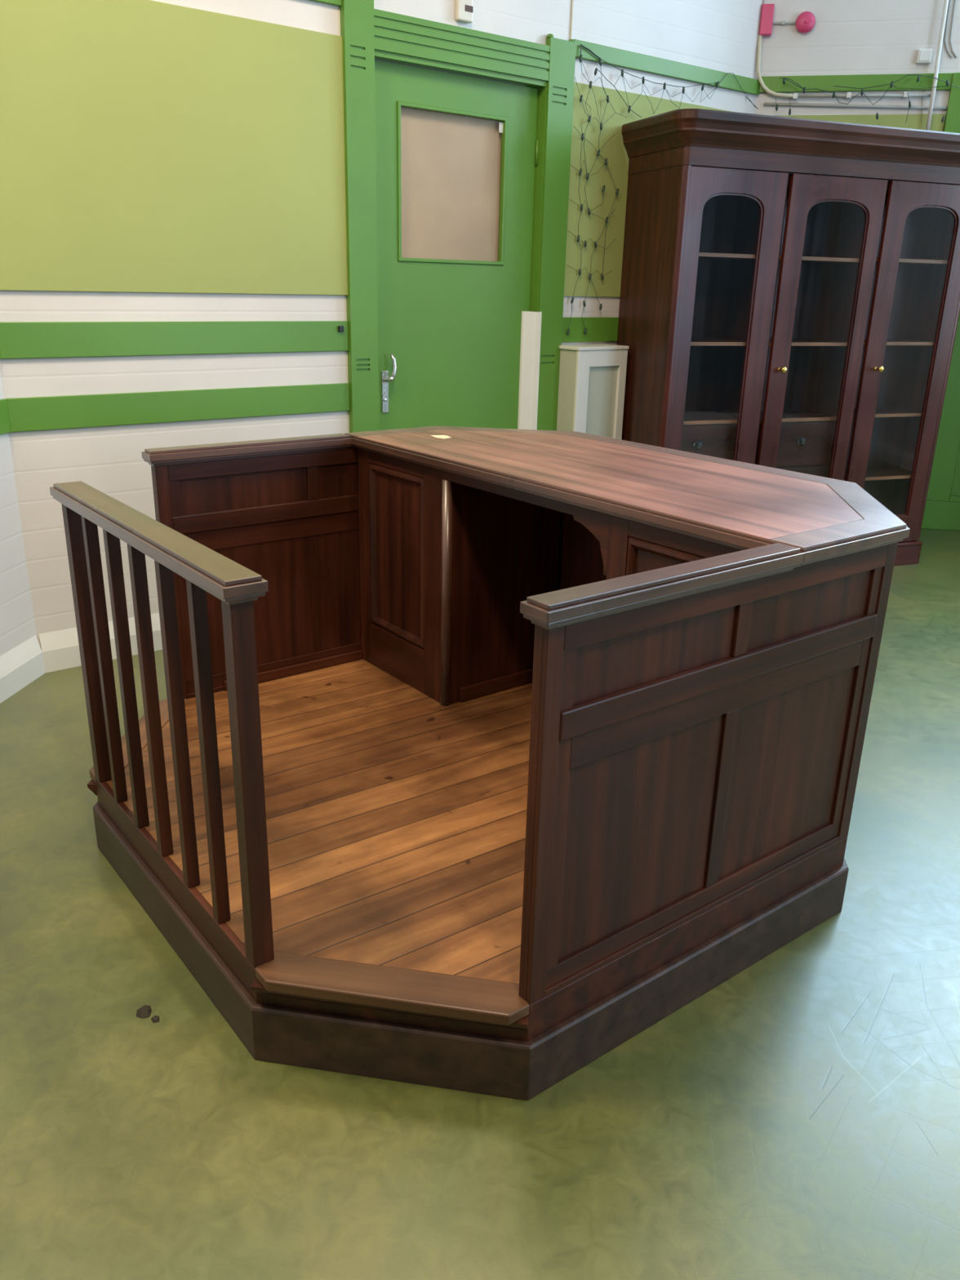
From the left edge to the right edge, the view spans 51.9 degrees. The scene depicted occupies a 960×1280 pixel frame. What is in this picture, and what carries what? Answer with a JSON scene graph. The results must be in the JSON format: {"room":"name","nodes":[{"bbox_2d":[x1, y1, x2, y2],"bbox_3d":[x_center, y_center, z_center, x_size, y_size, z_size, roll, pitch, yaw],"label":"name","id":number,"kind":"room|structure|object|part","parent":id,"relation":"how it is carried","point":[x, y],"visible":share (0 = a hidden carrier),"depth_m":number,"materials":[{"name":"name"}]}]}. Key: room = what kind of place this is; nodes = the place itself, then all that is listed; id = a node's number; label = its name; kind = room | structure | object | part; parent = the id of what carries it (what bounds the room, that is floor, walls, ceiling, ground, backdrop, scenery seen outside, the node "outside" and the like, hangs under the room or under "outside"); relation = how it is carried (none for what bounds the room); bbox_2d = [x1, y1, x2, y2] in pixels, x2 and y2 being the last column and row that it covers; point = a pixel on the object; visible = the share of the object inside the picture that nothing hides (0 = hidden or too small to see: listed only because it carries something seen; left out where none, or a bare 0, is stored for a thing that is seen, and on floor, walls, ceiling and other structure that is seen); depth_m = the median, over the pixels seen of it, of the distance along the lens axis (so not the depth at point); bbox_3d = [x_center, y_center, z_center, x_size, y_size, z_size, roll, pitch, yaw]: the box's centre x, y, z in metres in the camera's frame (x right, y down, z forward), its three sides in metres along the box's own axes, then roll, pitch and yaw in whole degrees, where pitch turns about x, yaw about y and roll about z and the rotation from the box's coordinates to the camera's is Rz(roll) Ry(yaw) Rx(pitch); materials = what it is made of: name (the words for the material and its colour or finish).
{"room":"classroom","nodes":[
{"label":"classroom","id":0,"kind":"room"},
{"bbox_2d":[0,372,37,656],"bbox_3d":[-2.071,-1.199,1.709,0.150,4.100,3.600,4,20,6],"label":"wall","id":1,"kind":"structure","parent":0,"point":[17,622],"depth_m":3.81,"materials":[{"name":"white paint"}]},
{"bbox_2d":[0,398,10,435],"bbox_3d":[-2.011,-0.249,2.049,0.014,0.125,3.576,4,20,6],"label":"trim","id":2,"kind":"structure","parent":1,"relation":"attached to","point":[5,427],"depth_m":3.69,"materials":[{"name":"green paint"}]},
{"bbox_2d":[0,635,44,703],"bbox_3d":[-2.030,0.655,2.373,0.020,0.165,3.572,4,20,6],"label":"baseboard","id":3,"kind":"structure","parent":1,"relation":"attached to","point":[24,664],"depth_m":3.90,"materials":[{"name":"white wood"}]},
{"bbox_2d":[0,0,766,647],"bbox_3d":[-0.145,-2.217,4.657,4.248,4.100,0.150,-14,25,-35],"label":"wall","id":4,"kind":"structure","parent":0,"point":[718,35],"depth_m":4.16,"materials":[{"name":"white paint"}]},
{"bbox_2d":[38,612,162,672],"bbox_3d":[-1.212,-0.085,4.475,1.477,0.165,0.020,-14,25,-35],"label":"baseboard","id":5,"kind":"structure","parent":4,"relation":"attached to","point":[60,651],"depth_m":4.11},
{"bbox_2d":[0,0,347,295],"bbox_3d":[-1.161,-1.885,3.835,1.478,1.012,0.012,-14,25,-35],"label":"pinboard","id":6,"kind":"object","parent":4,"relation":"attached to","point":[146,145],"visible":1,"depth_m":3.79,"materials":[{"name":"green fabric"}]},
{"bbox_2d":[0,320,348,359],"bbox_3d":[-1.188,-1.242,4.058,1.481,0.130,0.014,-14,25,-35],"label":"trim","id":7,"kind":"structure","parent":4,"relation":"attached to","point":[18,340],"depth_m":3.99,"materials":[{"name":"green paint"}]},
{"bbox_2d":[5,382,350,432],"bbox_3d":[-1.194,-0.988,4.150,1.481,0.125,0.014,-14,25,-35],"label":"trim","id":8,"kind":"structure","parent":4,"relation":"attached to","point":[71,411],"depth_m":4.08,"materials":[{"name":"green paint"}]},
{"bbox_2d":[310,0,342,6],"bbox_3d":[-1.155,-2.511,3.597,1.481,0.113,0.020,-14,25,-35],"label":"trim","id":9,"kind":"structure","parent":4,"relation":"attached to","point":[335,2],"depth_m":4.01,"materials":[{"name":"green paint"}]},
{"bbox_2d":[337,325,343,332],"bbox_3d":[-0.626,-1.401,4.441,0.026,0.026,0.013,-14,25,-35],"label":"outlet","id":10,"kind":"object","parent":4,"relation":"attached to","point":[340,328],"visible":1,"depth_m":4.44,"materials":[{"name":"black plastic"}]},
{"bbox_2d":[339,0,378,432],"bbox_3d":[-0.530,-1.735,4.399,0.143,3.350,0.034,-14,25,-35],"label":"trim","id":11,"kind":"structure","parent":4,"relation":"attached to","point":[357,16],"depth_m":4.33,"materials":[{"name":"green paint"}]},
{"bbox_2d":[374,49,546,430],"bbox_3d":[-0.129,-1.449,4.925,0.992,2.474,0.167,-14,25,-35],"label":"door","id":12,"kind":"structure","parent":4,"relation":"in","point":[460,149],"depth_m":4.77,"materials":[{"name":"green paint"}]},
{"bbox_3d":[-0.455,-1.190,4.731,0.038,0.195,0.008,-14,25,-35],"label":"handle plate","id":13,"kind":"part","parent":12,"relation":"part of","materials":[{"name":"silver metal"}]},
{"bbox_3d":[-0.425,-1.289,4.677,0.050,0.135,0.057,-14,25,-35],"label":"lever","id":14,"kind":"part","parent":12,"relation":"part of","materials":[{"name":"silver metal"}]},
{"bbox_3d":[-0.138,-1.450,4.928,0.984,2.474,0.150,-14,25,-35],"label":"frame","id":15,"kind":"part","parent":12,"relation":"part of","materials":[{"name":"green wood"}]},
{"bbox_2d":[373,8,550,81],"bbox_3d":[-0.066,-2.660,4.431,0.980,0.146,0.032,-14,25,-35],"label":"trim","id":16,"kind":"structure","parent":4,"relation":"attached to","point":[394,33],"depth_m":4.39,"materials":[{"name":"green paint"}]},
{"bbox_2d":[455,0,473,23],"bbox_3d":[-0.069,-2.814,4.371,0.084,0.130,0.029,-14,25,-35],"label":"wall sensor","id":17,"kind":"object","parent":4,"relation":"attached to","point":[464,8],"visible":1,"depth_m":4.37,"materials":[{"name":"white plastic"}]},
{"bbox_2d":[537,36,576,431],"bbox_3d":[0.359,-1.624,5.175,0.162,2.655,0.034,-14,25,-35],"label":"trim","id":18,"kind":"structure","parent":4,"relation":"attached to","point":[560,84],"depth_m":4.98,"materials":[{"name":"green paint"}]},
{"bbox_2d":[546,33,574,42],"bbox_3d":[0.387,-2.880,4.719,0.169,0.018,0.034,-14,25,-35],"label":"trim","id":19,"kind":"structure","parent":4,"relation":"attached to","point":[549,35],"depth_m":4.67,"materials":[{"name":"green paint"}]},
{"bbox_2d":[569,0,573,39],"bbox_3d":[0.455,-3.571,4.530,0.008,1.440,0.007,-14,25,-35],"label":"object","id":20,"kind":"structure","parent":4,"relation":"attached to","point":[572,0],"depth_m":4.74,"materials":[{"name":"white plastic"}]},
{"bbox_2d":[561,317,618,342],"bbox_3d":[0.985,-1.780,5.644,1.433,0.128,0.014,-14,25,-35],"label":"trim","id":21,"kind":"structure","parent":4,"relation":"attached to","point":[598,329],"depth_m":5.36,"materials":[{"name":"green paint"}]},
{"bbox_2d":[564,81,732,297],"bbox_3d":[0.998,-2.407,5.418,1.424,0.995,0.009,-14,25,-35],"label":"pinboard","id":22,"kind":"object","parent":4,"relation":"attached to","point":[592,226],"visible":0.49,"depth_m":5.14,"materials":[{"name":"green fabric"}]},
{"bbox_2d":[573,39,759,95],"bbox_3d":[1.016,-3.007,5.198,1.433,0.074,0.022,-14,25,-35],"label":"trim","id":23,"kind":"structure","parent":4,"relation":"attached to","point":[617,57],"depth_m":5.15,"materials":[{"name":"green paint"}]},
{"bbox_2d":[566,44,959,335],"bbox_3d":[1.452,-2.429,5.528,2.231,1.374,0.559,-4,21,-15],"label":"net","id":24,"kind":"object","parent":4,"relation":"hanging from","point":[861,93],"visible":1,"depth_m":5.17,"materials":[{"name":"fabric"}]},
{"bbox_2d":[0,528,959,1279],"bbox_3d":[2.545,0.702,2.908,11.017,0.080,7.570,-14,25,-35],"label":"floor","id":25,"kind":"structure","parent":0,"point":[797,1117],"depth_m":1.97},
{"bbox_2d":[136,1004,151,1018],"bbox_3d":[-0.752,0.829,2.207,0.033,0.007,0.045,-4,20,-13],"label":"scrap","id":26,"kind":"object","parent":25,"relation":"on","point":[144,1011],"visible":1,"depth_m":2.20,"materials":[{"name":"brown"}]},
{"bbox_2d":[151,1015,159,1022],"bbox_3d":[-0.719,0.838,2.186,0.018,0.005,0.023,-14,25,-35],"label":"scrap","id":27,"kind":"object","parent":25,"relation":"on","point":[154,1019],"visible":1,"depth_m":2.18,"materials":[{"name":"brown"}]},
{"bbox_2d":[49,426,910,1100],"bbox_3d":[-0.042,0.070,2.819,1.862,1.051,1.886,-14,25,-35],"label":"booth","id":28,"kind":"object","parent":25,"relation":"on","point":[474,760],"visible":1,"depth_m":2.31,"materials":[{"name":"brown wood"}]},
{"bbox_3d":[-1.041,0.016,2.632,0.045,0.788,0.042,-14,25,-35],"label":"newel post","id":29,"kind":"part","parent":28,"relation":"part of","materials":[{"name":"brown wood"}]},
{"bbox_3d":[-1.060,0.328,3.048,0.046,0.034,0.566,3,20,4],"label":"cove moulding","id":30,"kind":"part","parent":28,"relation":"part of","materials":[{"name":"brown wood"}]},
{"bbox_3d":[-0.734,-0.233,2.133,0.085,0.047,1.054,-14,25,-35],"label":"handrail","id":31,"kind":"part","parent":28,"relation":"part of","materials":[{"name":"brown wood"}]},
{"bbox_3d":[-0.592,0.089,3.598,1.002,0.014,0.035,-14,25,-35],"label":"rail","id":32,"kind":"part","parent":28,"relation":"part of","materials":[{"name":"brown wood"}]},
{"bbox_3d":[-0.737,-0.621,3.207,0.708,0.047,0.073,-14,25,-35],"label":"cap rail","id":33,"kind":"part","parent":28,"relation":"part of","materials":[{"name":"brown wood"}]},
{"bbox_3d":[-0.447,0.291,1.911,0.045,0.788,0.042,-14,25,-35],"label":"newel post","id":34,"kind":"part","parent":28,"relation":"part of","materials":[{"name":"brown wood"}]},
{"bbox_3d":[-0.583,-0.279,3.465,1.082,0.798,0.011,-14,25,-35],"label":"panel","id":35,"kind":"part","parent":28,"relation":"part of","materials":[{"name":"brown wood"}]},
{"bbox_3d":[-0.574,-0.623,3.340,1.002,0.066,0.035,-14,25,-35],"label":"rail","id":36,"kind":"part","parent":28,"relation":"part of","materials":[{"name":"brown wood"}]},
{"bbox_3d":[-0.580,-0.457,3.402,1.002,0.058,0.036,-14,25,-35],"label":"rail","id":37,"kind":"part","parent":28,"relation":"part of","materials":[{"name":"brown wood"}]},
{"bbox_3d":[-0.582,-0.398,3.424,0.934,0.067,0.022,-14,25,-35],"label":"rail","id":38,"kind":"part","parent":28,"relation":"part of","materials":[{"name":"brown wood"}]},
{"bbox_3d":[-0.591,0.061,3.587,1.002,0.045,0.027,-14,25,-35],"label":"rail","id":39,"kind":"part","parent":28,"relation":"part of","materials":[{"name":"brown wood"}]},
{"bbox_3d":[-0.656,0.105,3.520,0.544,0.035,0.013,-14,25,-35],"label":"skirting","id":40,"kind":"part","parent":28,"relation":"part of","materials":[{"name":"brown wood"}]},
{"bbox_3d":[-0.183,0.733,1.985,0.566,0.034,0.046,5,20,9],"label":"cove moulding","id":41,"kind":"part","parent":28,"relation":"part of","materials":[{"name":"brown wood"}]},
{"bbox_3d":[-0.271,-0.584,3.252,0.018,0.046,0.343,-14,25,-35],"label":"rail","id":42,"kind":"part","parent":28,"relation":"part of","materials":[{"name":"brown wood"}]},
{"bbox_3d":[-0.283,-0.288,3.354,0.016,0.580,0.343,-14,25,-35],"label":"door moulding","id":43,"kind":"part","parent":28,"relation":"part of","materials":[{"name":"brown wood"}]},
{"bbox_3d":[-0.286,0.059,3.484,0.018,0.161,0.343,-14,25,-35],"label":"rail","id":44,"kind":"part","parent":28,"relation":"part of","materials":[{"name":"brown wood"}]},
{"bbox_3d":[-0.275,-0.290,3.360,0.006,0.576,0.339,-14,25,-35],"label":"cupboard door","id":45,"kind":"part","parent":28,"relation":"part of","materials":[{"name":"brown wood"}]},
{"bbox_2d":[430,435,450,439],"bbox_3d":[-0.130,-0.697,3.386,0.054,0.002,0.082,-8,22,-24],"label":"paper scrap","id":46,"kind":"object","parent":28,"relation":"on","point":[442,437],"visible":1,"depth_m":3.38,"materials":[{"name":"beige paper"}]},
{"bbox_3d":[0.117,0.142,3.448,0.462,0.050,0.013,-14,25,-35],"label":"skirting","id":47,"kind":"part","parent":28,"relation":"part of","materials":[{"name":"brown wood"}]},
{"bbox_3d":[0.084,-0.365,3.747,0.506,0.798,0.015,4,20,6],"label":"corner panel","id":48,"kind":"part","parent":28,"relation":"part of","materials":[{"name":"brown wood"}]},
{"bbox_3d":[0.511,-0.149,3.194,0.018,0.788,0.740,-14,25,-35],"label":"modesty panel","id":49,"kind":"part","parent":28,"relation":"part of","materials":[{"name":"brown wood"}]},
{"bbox_3d":[0.486,0.062,2.437,0.006,0.576,0.368,-14,25,-35],"label":"cupboard door","id":50,"kind":"part","parent":28,"relation":"part of","materials":[{"name":"brown wood"}]},
{"bbox_3d":[0.370,-0.109,1.865,0.708,0.047,0.073,-14,25,-35],"label":"cap rail","id":51,"kind":"part","parent":28,"relation":"part of","materials":[{"name":"brown wood"}]},
{"bbox_3d":[0.478,0.064,2.431,0.016,0.580,0.372,-14,25,-35],"label":"door moulding","id":52,"kind":"part","parent":28,"relation":"part of","materials":[{"name":"brown wood"}]},
{"bbox_3d":[0.491,-0.232,2.329,0.018,0.046,0.372,-14,25,-35],"label":"rail","id":53,"kind":"part","parent":28,"relation":"part of","materials":[{"name":"brown wood"}]},
{"bbox_3d":[0.515,0.601,2.255,1.002,0.014,0.035,-14,25,-35],"label":"rail","id":54,"kind":"part","parent":28,"relation":"part of","materials":[{"name":"brown wood"}]},
{"bbox_3d":[0.516,0.573,2.245,1.002,0.045,0.027,-14,25,-35],"label":"rail","id":55,"kind":"part","parent":28,"relation":"part of","materials":[{"name":"brown wood"}]},
{"bbox_3d":[0.524,0.233,2.122,1.082,0.798,0.011,-14,25,-35],"label":"panel","id":56,"kind":"part","parent":28,"relation":"part of","materials":[{"name":"brown wood"}]},
{"bbox_3d":[0.529,0.115,2.077,0.934,0.067,0.022,-14,25,-35],"label":"rail","id":57,"kind":"part","parent":28,"relation":"part of","materials":[{"name":"brown wood"}]},
{"bbox_3d":[0.530,0.056,2.056,1.002,0.058,0.036,-14,25,-35],"label":"rail","id":58,"kind":"part","parent":28,"relation":"part of","materials":[{"name":"brown wood"}]},
{"bbox_3d":[0.532,-0.111,1.998,1.002,0.066,0.035,-14,25,-35],"label":"rail","id":59,"kind":"part","parent":28,"relation":"part of","materials":[{"name":"brown wood"}]},
{"bbox_2d":[556,343,629,439],"bbox_3d":[0.589,-0.990,5.501,0.369,1.252,0.188,-14,25,-35],"label":"cabinet","id":60,"kind":"object","parent":25,"relation":"on","point":[593,377],"depth_m":5.29,"materials":[{"name":"white wood"}]},
{"bbox_3d":[0.603,-1.571,5.292,0.369,0.017,0.188,-14,25,-35],"label":"lid","id":61,"kind":"part","parent":60,"relation":"part of","materials":[{"name":"white wood"}]},
{"bbox_2d":[617,108,959,565],"bbox_3d":[1.748,-1.562,5.562,2.005,2.339,0.627,-6,21,-19],"label":"bookcase","id":62,"kind":"object","parent":25,"relation":"on","point":[789,300],"visible":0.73,"depth_m":5.33,"materials":[{"name":"brown wood"}]},
{"bbox_3d":[0.966,-1.355,5.073,0.040,1.970,0.036,-6,21,-19],"label":"corner post","id":63,"kind":"part","parent":62,"relation":"part of","materials":[{"name":"brown wood"}]},
{"bbox_3d":[1.169,-1.046,5.299,0.048,0.048,0.040,-6,21,-19],"label":"drawer knob","id":64,"kind":"part","parent":62,"relation":"part of","materials":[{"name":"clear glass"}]},
{"bbox_3d":[1.215,-1.043,5.351,0.559,0.242,0.018,-6,21,-19],"label":"drawer","id":65,"kind":"part","parent":62,"relation":"part of","materials":[{"name":"brown wood"}]},
{"bbox_3d":[1.220,-1.170,5.299,0.579,0.020,0.021,-6,21,-19],"label":"rail","id":66,"kind":"part","parent":62,"relation":"part of","materials":[{"name":"brown wood"}]},
{"bbox_3d":[1.154,-1.622,5.354,0.583,0.017,0.494,-6,21,-19],"label":"shelf","id":67,"kind":"part","parent":62,"relation":"part of","materials":[{"name":"brown wood"}]},
{"bbox_3d":[1.164,-2.026,5.208,0.583,0.017,0.494,-6,21,-19],"label":"shelf","id":68,"kind":"part","parent":62,"relation":"part of","materials":[{"name":"brown wood"}]},
{"bbox_3d":[1.249,-1.383,5.168,0.559,1.963,0.024,-6,21,-19],"label":"glazed door","id":69,"kind":"part","parent":62,"relation":"part of","materials":[{"name":"brown wood"}]},
{"bbox_3d":[1.607,-1.437,5.243,0.035,0.035,0.056,-6,21,-19],"label":"door knob","id":70,"kind":"part","parent":62,"relation":"part of","materials":[{"name":"gold metal"}]},
{"bbox_3d":[1.772,-2.554,5.204,2.005,0.230,0.626,-6,21,-19],"label":"cornice","id":71,"kind":"part","parent":62,"relation":"part of","materials":[{"name":"brown wood"}]},
{"bbox_3d":[1.788,-1.102,5.553,0.573,0.242,0.018,-6,21,-19],"label":"drawer","id":72,"kind":"part","parent":62,"relation":"part of","materials":[{"name":"brown wood"}]},
{"bbox_3d":[1.793,-1.229,5.501,0.593,0.020,0.021,-6,21,-19],"label":"rail","id":73,"kind":"part","parent":62,"relation":"part of","materials":[{"name":"brown wood"}]},
{"bbox_3d":[1.798,-1.111,5.521,0.048,0.048,0.040,-6,21,-19],"label":"drawer knob","id":74,"kind":"part","parent":62,"relation":"part of","materials":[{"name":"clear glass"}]},
{"bbox_3d":[1.782,-0.880,5.633,0.573,0.210,0.018,-6,21,-19],"label":"drawer","id":75,"kind":"part","parent":62,"relation":"part of","materials":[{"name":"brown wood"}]},
{"bbox_3d":[1.744,-1.666,5.513,0.597,0.017,0.398,-6,21,-19],"label":"shelf","id":76,"kind":"part","parent":62,"relation":"part of","materials":[{"name":"brown wood"}]},
{"bbox_3d":[1.753,-2.069,5.367,0.597,0.017,0.398,-6,21,-19],"label":"shelf","id":77,"kind":"part","parent":62,"relation":"part of","materials":[{"name":"brown wood"}]},
{"bbox_3d":[1.817,-1.442,5.369,0.588,1.963,0.024,-6,21,-19],"label":"glazed door","id":78,"kind":"part","parent":62,"relation":"part of","materials":[{"name":"brown wood"}]},
{"bbox_3d":[2.325,-1.002,5.931,0.603,0.017,0.298,-6,21,-19],"label":"shelf","id":79,"kind":"part","parent":62,"relation":"part of","materials":[{"name":"brown wood"}]},
{"bbox_3d":[2.208,-1.499,5.455,0.035,0.035,0.056,-6,21,-19],"label":"door knob","id":80,"kind":"part","parent":62,"relation":"part of","materials":[{"name":"gold metal"}]},
{"bbox_3d":[2.334,-1.342,5.808,0.603,0.017,0.298,-6,21,-19],"label":"shelf","id":81,"kind":"part","parent":62,"relation":"part of","materials":[{"name":"brown wood"}]},
{"bbox_3d":[2.342,-1.714,5.674,0.603,0.017,0.298,-6,21,-19],"label":"shelf","id":82,"kind":"part","parent":62,"relation":"part of","materials":[{"name":"brown wood"}]},
{"bbox_3d":[2.394,-1.501,5.572,0.582,1.963,0.024,-6,21,-19],"label":"glazed door","id":83,"kind":"part","parent":62,"relation":"part of","materials":[{"name":"brown wood"}]},
{"bbox_3d":[2.352,-2.121,5.527,0.603,0.017,0.298,-6,21,-19],"label":"shelf","id":84,"kind":"part","parent":62,"relation":"part of","materials":[{"name":"brown wood"}]},
{"bbox_3d":[2.684,-1.533,5.680,0.040,1.970,0.036,-6,21,-19],"label":"corner post","id":85,"kind":"part","parent":62,"relation":"part of","materials":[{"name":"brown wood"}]},
{"bbox_2d":[754,0,959,129],"bbox_3d":[3.190,-2.459,5.550,3.300,4.100,0.120,6,20,11],"label":"wall","id":86,"kind":"structure","parent":0,"point":[846,37],"depth_m":5.46,"materials":[{"name":"white paint"}]},
{"bbox_2d":[759,4,774,36],"bbox_3d":[1.595,-3.449,5.488,0.066,0.150,0.044,6,20,11],"label":"box","id":87,"kind":"object","parent":86,"relation":"attached to","point":[767,10],"visible":1,"depth_m":5.47,"materials":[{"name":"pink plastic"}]},
{"bbox_2d":[772,20,795,25],"bbox_3d":[1.690,-3.431,5.484,0.124,0.018,0.021,6,20,11],"label":"conduit","id":88,"kind":"object","parent":86,"relation":"attached to","point":[784,22],"visible":1,"depth_m":5.48,"materials":[{"name":"white plastic"}]},
{"bbox_2d":[795,11,815,33],"bbox_3d":[1.798,-3.412,5.447,0.106,0.106,0.056,6,20,11],"label":"bell","id":89,"kind":"object","parent":86,"relation":"attached to","point":[805,23],"visible":1,"depth_m":5.43,"materials":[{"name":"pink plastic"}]},
{"bbox_2d":[756,35,930,99],"bbox_3d":[2.019,-3.187,5.480,0.954,0.320,0.044,6,20,11],"label":"conduit","id":90,"kind":"object","parent":86,"relation":"attached to","point":[795,95],"visible":0.99,"depth_m":5.53,"materials":[{"name":"white plastic"}]},
{"bbox_2d":[763,102,946,109],"bbox_3d":[2.098,-2.998,5.536,0.984,0.047,0.016,6,20,11],"label":"conduit","id":91,"kind":"object","parent":86,"relation":"attached to","point":[765,103],"visible":1,"depth_m":5.53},
{"bbox_2d":[759,72,953,93],"bbox_3d":[2.096,-3.107,5.503,1.038,0.080,0.022,6,20,11],"label":"trim","id":92,"kind":"structure","parent":86,"relation":"attached to","point":[825,82],"depth_m":5.50,"materials":[{"name":"green paint"}]},
{"bbox_2d":[779,113,945,131],"bbox_3d":[2.072,-2.494,5.733,1.016,0.995,0.009,6,20,11],"label":"pinboard","id":93,"kind":"object","parent":86,"relation":"attached to","point":[913,121],"visible":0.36,"depth_m":5.53,"materials":[{"name":"green fabric"}]},
{"bbox_2d":[915,48,932,64],"bbox_3d":[2.426,-3.188,5.387,0.073,0.070,0.038,6,20,11],"label":"junction box","id":94,"kind":"object","parent":86,"relation":"attached to","point":[923,55],"visible":1,"depth_m":5.37,"materials":[{"name":"white plastic"}]},
{"bbox_2d":[925,0,948,130],"bbox_3d":[2.496,-3.619,5.183,0.028,1.698,0.021,4,20,7],"label":"conduit","id":95,"kind":"object","parent":86,"relation":"attached to","point":[946,2],"visible":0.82,"depth_m":5.35,"materials":[{"name":"white plastic"}]},
{"bbox_2d":[943,0,952,57],"bbox_3d":[2.557,-3.799,5.152,0.063,1.335,0.010,6,20,11],"label":"cable","id":96,"kind":"object","parent":86,"relation":"attached to","point":[949,2],"visible":1,"depth_m":5.33,"materials":[{"name":"white plastic"}]},
{"bbox_2d":[942,72,959,133],"bbox_3d":[3.225,-1.764,5.704,1.380,2.690,0.034,6,20,11],"label":"trim","id":97,"kind":"structure","parent":86,"relation":"attached to","point":[952,122],"depth_m":5.42,"materials":[{"name":"green paint"}]},
{"bbox_2d":[949,0,957,57],"bbox_3d":[2.583,-3.797,5.147,0.061,1.335,0.010,6,20,11],"label":"cable","id":98,"kind":"object","parent":86,"relation":"attached to","point":[955,1],"visible":1,"depth_m":5.33,"materials":[{"name":"white plastic"}]},
{"bbox_3d":[3.326,-1.847,6.159,1.236,2.540,1.299,-14,25,-35],"label":"wall","id":99,"kind":"structure","parent":0,"visible":0},
{"bbox_2d":[921,313,959,530],"bbox_3d":[3.402,-1.942,6.488,1.960,2.500,0.040,6,20,11],"label":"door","id":100,"kind":"structure","parent":99,"relation":"in","point":[942,507],"depth_m":6.78,"materials":[{"name":"green paint"}]}
]}

